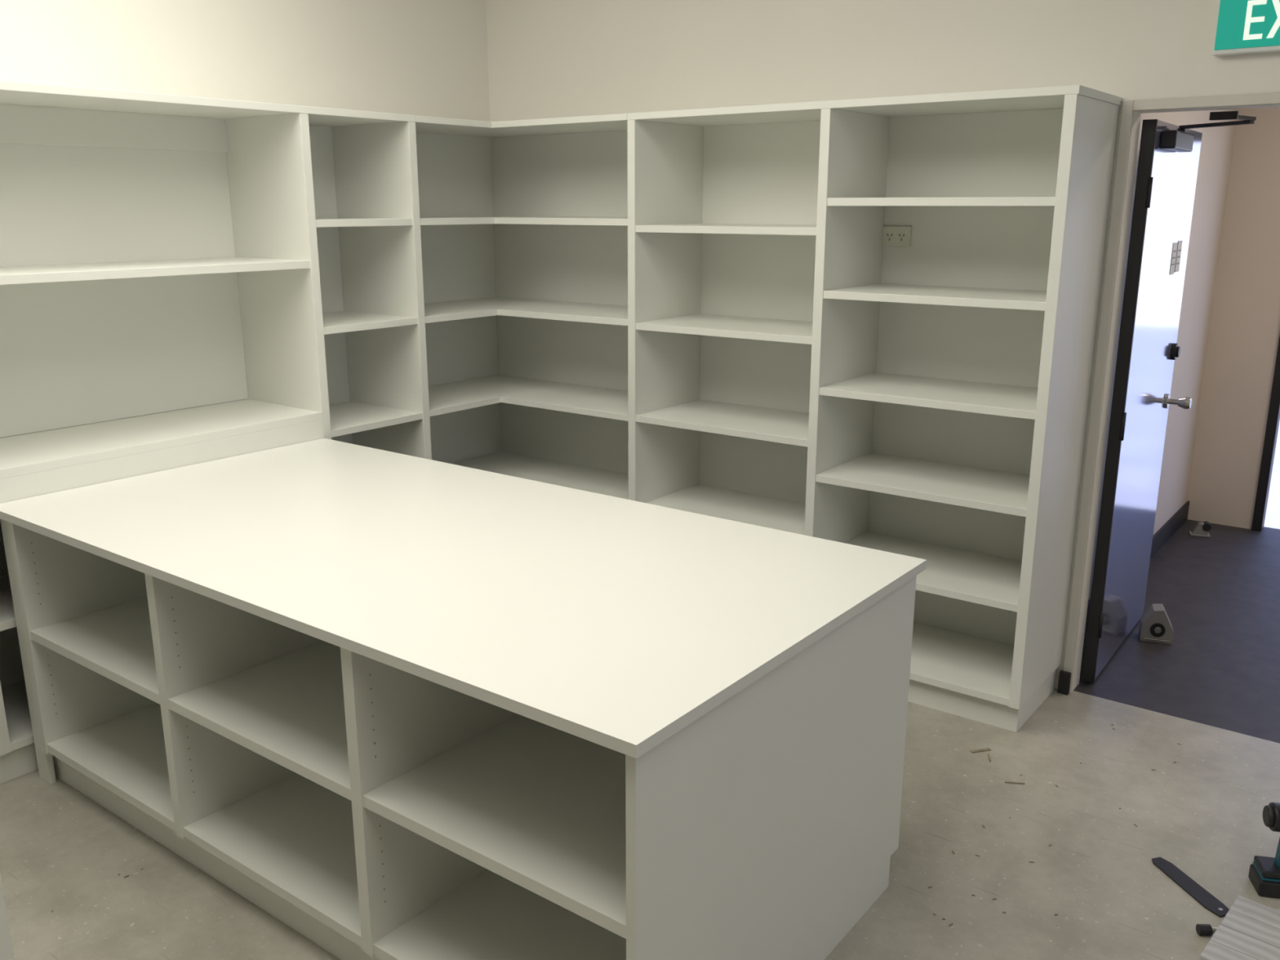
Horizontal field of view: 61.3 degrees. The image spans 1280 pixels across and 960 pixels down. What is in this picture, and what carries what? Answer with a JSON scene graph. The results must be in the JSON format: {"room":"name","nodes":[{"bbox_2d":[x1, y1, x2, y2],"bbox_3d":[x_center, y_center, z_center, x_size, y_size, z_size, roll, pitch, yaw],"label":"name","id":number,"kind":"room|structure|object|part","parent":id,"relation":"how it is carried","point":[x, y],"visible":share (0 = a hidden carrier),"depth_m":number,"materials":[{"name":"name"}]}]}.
{"room":"storage room","nodes":[
{"label":"storage room","id":0,"kind":"room"},
{"bbox_2d":[0,0,489,121],"bbox_3d":[-2.849,-0.423,2.711,0.100,3.000,7.120,11,18,36],"label":"wall","id":1,"kind":"structure","parent":0,"point":[428,58],"depth_m":4.21,"materials":[{"name":"paint"}]},
{"bbox_2d":[0,519,1279,959],"bbox_3d":[0.723,1.319,2.153,6.970,0.100,9.880,11,18,36],"label":"floor","id":2,"kind":"structure","parent":0,"point":[63,852],"depth_m":3.13,"materials":[{"name":"concrete"}]},
{"bbox_2d":[0,875,14,959],"bbox_3d":[-1.771,0.750,2.309,0.600,0.925,0.487,11,18,36],"label":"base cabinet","id":3,"kind":"object","parent":2,"relation":"on","point":[6,945],"visible":1,"depth_m":2.37,"materials":[{"name":"white laminate"}]},
{"bbox_2d":[0,80,431,783],"bbox_3d":[-2.254,-0.061,3.112,0.484,2.100,3.916,11,18,36],"label":"built-in shelving","id":4,"kind":"object","parent":2,"relation":"on","point":[184,281],"visible":0.6,"depth_m":3.95,"materials":[{"name":"white laminate"}]},
{"bbox_2d":[0,438,926,959],"bbox_3d":[-0.604,0.574,3.051,2.407,0.900,1.199,11,18,36],"label":"kitchen island","id":5,"kind":"object","parent":2,"relation":"on","point":[398,706],"visible":1,"depth_m":2.54,"materials":[{"name":"white laminate"}]},
{"bbox_2d":[414,113,628,499],"bbox_3d":[-0.513,-0.482,4.764,1.204,2.100,0.901,11,18,36],"label":"shelving","id":6,"kind":"object","parent":2,"relation":"on","point":[524,223],"visible":0.43,"depth_m":5.09,"materials":[{"name":"white laminate"}]},
{"bbox_2d":[626,84,1121,732],"bbox_3d":[0.762,-0.309,4.086,1.673,2.100,0.479,11,18,36],"label":"built-in shelving","id":7,"kind":"object","parent":2,"relation":"on","point":[791,369],"visible":0.84,"depth_m":4.01,"materials":[{"name":"white laminate"}]},
{"bbox_2d":[881,226,911,246],"bbox_3d":[0.964,-0.918,4.063,0.116,0.072,0.014,11,18,36],"label":"power outlet","id":8,"kind":"object","parent":7,"relation":"attached to","point":[891,235],"visible":1,"depth_m":4.06,"materials":[{"name":"plastic"}]},
{"bbox_2d":[928,724,1180,926],"bbox_3d":[1.190,0.985,3.252,0.563,0.004,1.407,11,18,36],"label":"debris","id":9,"kind":"object","parent":2,"relation":"on","point":[986,748],"visible":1,"depth_m":3.39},
{"bbox_2d":[1138,603,1173,644],"bbox_3d":[2.154,0.597,4.495,0.121,0.144,0.097,5,15,19],"label":"door stop","id":10,"kind":"object","parent":2,"relation":"on","point":[1155,625],"visible":1,"depth_m":4.46,"materials":[{"name":"grey metal"}]},
{"bbox_2d":[1151,857,1229,917],"bbox_3d":[1.463,1.080,2.874,0.055,0.006,0.257,-4,15,-14],"label":"saw blade","id":11,"kind":"object","parent":2,"relation":"on","point":[1193,889],"visible":0.94,"depth_m":2.86,"materials":[{"name":"black metal"}]},
{"bbox_2d":[1188,521,1211,537],"bbox_3d":[3.076,0.267,5.923,0.102,0.077,0.060,5,15,19],"label":"door stop","id":12,"kind":"object","parent":2,"relation":"on","point":[1201,529],"visible":1,"depth_m":5.91,"materials":[{"name":"grey metal"}]},
{"bbox_2d":[1195,924,1217,935],"bbox_3d":[1.411,1.118,2.683,0.047,0.026,0.026,1,14,3],"label":"holder","id":13,"kind":"object","parent":2,"relation":"on","point":[1201,929],"visible":0.98,"depth_m":2.67,"materials":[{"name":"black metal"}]},
{"bbox_2d":[1199,895,1279,959],"bbox_3d":[1.574,1.147,2.568,0.360,0.027,0.317,13,19,41],"label":"timber offcut","id":14,"kind":"object","parent":2,"relation":"on","point":[1250,930],"visible":1,"depth_m":2.64,"materials":[{"name":"white wood"}]},
{"bbox_2d":[1248,802,1279,897],"bbox_3d":[1.763,0.969,2.815,0.270,0.248,0.087,3,15,12],"label":"cordless drill","id":15,"kind":"object","parent":2,"relation":"on","point":[1264,875],"visible":1,"depth_m":2.82,"materials":[{"name":"black plastic"}]},
{"bbox_3d":[1.706,0.965,2.826,0.062,0.115,0.041,3,15,12],"label":"handle","id":16,"kind":"part","parent":15,"relation":"part of","materials":[{"name":"teal plastic"}]},
{"bbox_2d":[485,0,1279,692],"bbox_3d":[2.008,-0.602,3.416,6.770,3.000,0.100,11,18,36],"label":"wall","id":17,"kind":"structure","parent":0,"point":[548,59],"depth_m":4.02,"materials":[{"name":"paint"}]},
{"bbox_2d":[1057,670,1071,695],"bbox_3d":[1.574,0.752,4.003,0.039,0.085,0.019,11,18,36],"label":"baseboard","id":18,"kind":"structure","parent":17,"relation":"attached to","point":[1064,677],"depth_m":4.00,"materials":[{"name":"black rubber"}]},
{"bbox_2d":[1094,120,1202,679],"bbox_3d":[1.949,-0.302,4.166,0.052,2.023,0.881,10,17,35],"label":"leaf","id":19,"kind":"object","parent":17,"relation":"attached to","point":[1170,213],"depth_m":4.13,"materials":[{"name":"paint"}]},
{"bbox_2d":[1081,119,1157,683],"bbox_3d":[1.696,-0.218,3.837,0.044,2.023,0.012,10,17,35],"label":"door frame","id":20,"kind":"structure","parent":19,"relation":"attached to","point":[1148,131],"depth_m":3.81,"materials":[{"name":"black metal"}]},
{"bbox_3d":[1.710,-0.214,3.815,0.014,1.650,0.014,10,17,35],"label":"hinges","id":21,"kind":"part","parent":19,"relation":"part of","materials":[{"name":"metal"}]},
{"bbox_2d":[1170,342,1180,359],"bbox_3d":[2.184,-0.523,4.399,0.027,0.068,0.068,10,17,35],"label":"deadbolt","id":22,"kind":"object","parent":19,"relation":"attached to","point":[1175,349],"visible":1,"depth_m":4.38,"materials":[{"name":"black metal"}]},
{"bbox_2d":[1169,240,1182,275],"bbox_3d":[2.079,-0.863,4.184,0.002,0.125,0.175,10,17,35],"label":"notices","id":23,"kind":"object","parent":19,"relation":"attached to","point":[1175,249],"visible":1,"depth_m":4.18,"materials":[{"name":"paper"}]},
{"bbox_2d":[1062,92,1279,693],"bbox_3d":[1.987,-0.148,3.474,1.035,2.090,0.013,11,18,36],"label":"trim","id":24,"kind":"structure","parent":17,"relation":"attached to","point":[1128,107],"depth_m":3.66,"materials":[{"name":"paint"}]},
{"bbox_2d":[1160,111,1256,408],"bbox_3d":[2.059,-0.736,3.951,0.271,1.105,0.825,10,17,35],"label":"door closer","id":25,"kind":"object","parent":17,"relation":"in","point":[1176,140],"depth_m":3.66,"materials":[{"name":"metal"}]},
{"bbox_3d":[2.211,-0.320,4.432,0.092,0.060,0.060,10,17,35],"label":"knob","id":26,"kind":"part","parent":25,"relation":"part of","materials":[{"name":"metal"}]},
{"bbox_3d":[1.951,-1.203,3.610,0.177,0.032,0.370,2,15,10],"label":"closer arm","id":27,"kind":"part","parent":25,"relation":"part of","materials":[{"name":"black metal"}]},
{"bbox_2d":[1212,0,1279,56],"bbox_3d":[1.914,-1.371,3.194,0.370,0.190,0.051,11,18,36],"label":"exit sign","id":28,"kind":"object","parent":17,"relation":"attached to","point":[1242,27],"visible":1,"depth_m":3.24,"materials":[{"name":"green plastic"}]},
{"bbox_2d":[1088,108,1238,600],"bbox_3d":[2.340,-0.838,4.947,0.100,2.700,2.760,11,18,36],"label":"wall","id":29,"kind":"structure","parent":0,"point":[1217,143],"depth_m":5.56,"materials":[{"name":"paint"}]},
{"bbox_2d":[1084,501,1189,628],"bbox_3d":[2.361,0.434,5.202,0.012,0.110,2.638,11,18,36],"label":"baseboard","id":30,"kind":"structure","parent":29,"relation":"attached to","point":[1178,519],"depth_m":5.81,"materials":[{"name":"black rubber"}]},
{"bbox_2d":[1187,106,1279,528],"bbox_3d":[4.139,-0.914,5.244,2.400,2.700,0.100,11,18,36],"label":"wall","id":31,"kind":"structure","parent":0,"point":[1244,334],"depth_m":5.88,"materials":[{"name":"paint"}]},
{"bbox_2d":[1251,335,1279,531],"bbox_3d":[3.884,-0.688,5.475,1.108,2.149,0.100,11,18,36],"label":"door frame","id":32,"kind":"structure","parent":31,"relation":"attached to","point":[1273,415],"depth_m":5.91,"materials":[{"name":"black metal"}]},
{"label":"outside","id":33,"kind":"structure","parent":0,"visible":0},
{"bbox_2d":[1263,421,1279,528],"bbox_3d":[7.474,-0.668,10.028,16.000,0.100,11.220,11,18,36],"label":"ground","id":34,"kind":"structure","parent":33,"point":[1272,520],"depth_m":6.81,"materials":[{"name":"white"}]}
]}

